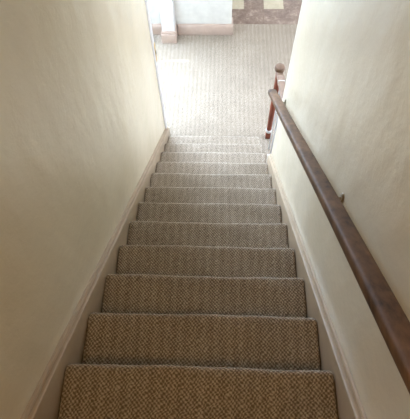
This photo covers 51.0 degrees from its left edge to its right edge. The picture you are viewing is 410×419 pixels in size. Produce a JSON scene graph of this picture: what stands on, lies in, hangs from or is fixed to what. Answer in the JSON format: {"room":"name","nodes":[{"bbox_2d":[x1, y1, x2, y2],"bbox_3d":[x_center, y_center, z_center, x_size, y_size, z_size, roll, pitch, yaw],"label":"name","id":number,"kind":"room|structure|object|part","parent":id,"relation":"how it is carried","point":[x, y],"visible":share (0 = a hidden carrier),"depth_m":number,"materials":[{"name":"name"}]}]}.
{"room":"staircase","nodes":[
{"label":"staircase","id":0,"kind":"room"},
{"bbox_2d":[0,0,164,418],"bbox_3d":[-0.596,0.141,1.686,0.100,4.846,4.630,1,62,2],"label":"wall","id":1,"kind":"structure","parent":0,"point":[82,120],"depth_m":1.60,"materials":[{"name":"beige paint"}]},
{"bbox_2d":[145,0,166,128],"bbox_3d":[-0.506,-1.526,3.624,0.117,2.950,0.122,1,62,2],"label":"trim","id":2,"kind":"structure","parent":1,"relation":"attached to","point":[146,1],"depth_m":3.87,"materials":[{"name":"white paint"}]},
{"bbox_2d":[148,0,231,30],"bbox_3d":[-1.129,-3.076,4.447,2.895,2.950,0.105,1,62,2],"label":"wall","id":3,"kind":"structure","parent":0,"point":[186,11],"depth_m":5.41,"materials":[{"name":"white paint"}]},
{"bbox_2d":[152,24,161,34],"bbox_3d":[-1.501,-2.378,5.667,1.900,0.155,0.028,1,62,2],"label":"baseboard","id":4,"kind":"structure","parent":3,"relation":"attached to","point":[156,28],"depth_m":5.62,"materials":[{"name":"beige paint"}]},
{"bbox_2d":[177,17,232,34],"bbox_3d":[0.008,-2.416,5.655,0.725,0.158,0.173,1,62,2],"label":"baseboard","id":5,"kind":"structure","parent":3,"relation":"attached to","point":[183,29],"depth_m":5.60,"materials":[{"name":"beige paint"}]},
{"bbox_2d":[153,0,301,162],"bbox_3d":[0.086,-1.839,5.495,5.300,0.100,6.100,1,62,2],"label":"floor","id":6,"kind":"structure","parent":0,"point":[212,85],"depth_m":5.38,"materials":[{"name":"carpet"}]},
{"bbox_2d":[158,0,177,42],"bbox_3d":[-0.490,-2.934,4.359,0.195,2.948,0.188,1,62,2],"label":"post","id":7,"kind":"object","parent":6,"relation":"on","point":[169,33],"visible":1,"depth_m":5.38,"materials":[{"name":"white paint"}]},
{"bbox_3d":[-0.489,-2.986,4.291,0.163,2.778,0.158,1,62,2],"label":"casing","id":8,"kind":"part","parent":7,"relation":"part of","materials":[{"name":"white paint"}]},
{"bbox_2d":[20,126,366,418],"bbox_3d":[0.033,-0.092,3.081,1.062,2.564,3.108,1,62,2],"label":"staircase","id":9,"kind":"structure","parent":6,"relation":"on","point":[204,299],"depth_m":1.89,"materials":[{"name":"carpet"}]},
{"bbox_2d":[265,63,285,153],"bbox_3d":[0.673,-0.841,4.098,0.098,1.429,0.815,3,63,3],"label":"balustrade","id":10,"kind":"object","parent":6,"relation":"on","point":[279,85],"visible":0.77,"depth_m":4.17,"materials":[{"name":"red wood"}]},
{"bbox_3d":[0.702,-1.091,4.391,0.064,0.860,0.064,1,62,2],"label":"newel post","id":11,"kind":"part","parent":10,"relation":"part of","materials":[{"name":"red wood"}]},
{"bbox_3d":[0.678,-1.173,3.849,0.073,0.210,0.299,5,63,4],"label":"rail","id":12,"kind":"part","parent":10,"relation":"part of","materials":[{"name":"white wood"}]},
{"bbox_3d":[0.636,-0.947,3.499,0.060,0.267,0.447,4,63,4],"label":"rail","id":13,"kind":"part","parent":10,"relation":"part of","materials":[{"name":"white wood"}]},
{"bbox_2d":[271,0,409,418],"bbox_3d":[0.569,0.112,1.675,0.100,4.846,4.740,1,62,2],"label":"wall","id":14,"kind":"structure","parent":0,"point":[347,90],"depth_m":1.45,"materials":[{"name":"beige paint"}]},
{"bbox_2d":[268,89,409,393],"bbox_3d":[0.458,-0.091,1.612,0.123,2.042,2.755,1,62,2],"label":"handrail","id":15,"kind":"object","parent":14,"relation":"attached to","point":[393,323],"visible":1,"depth_m":1.12,"materials":[{"name":"brown wood"}]}
]}

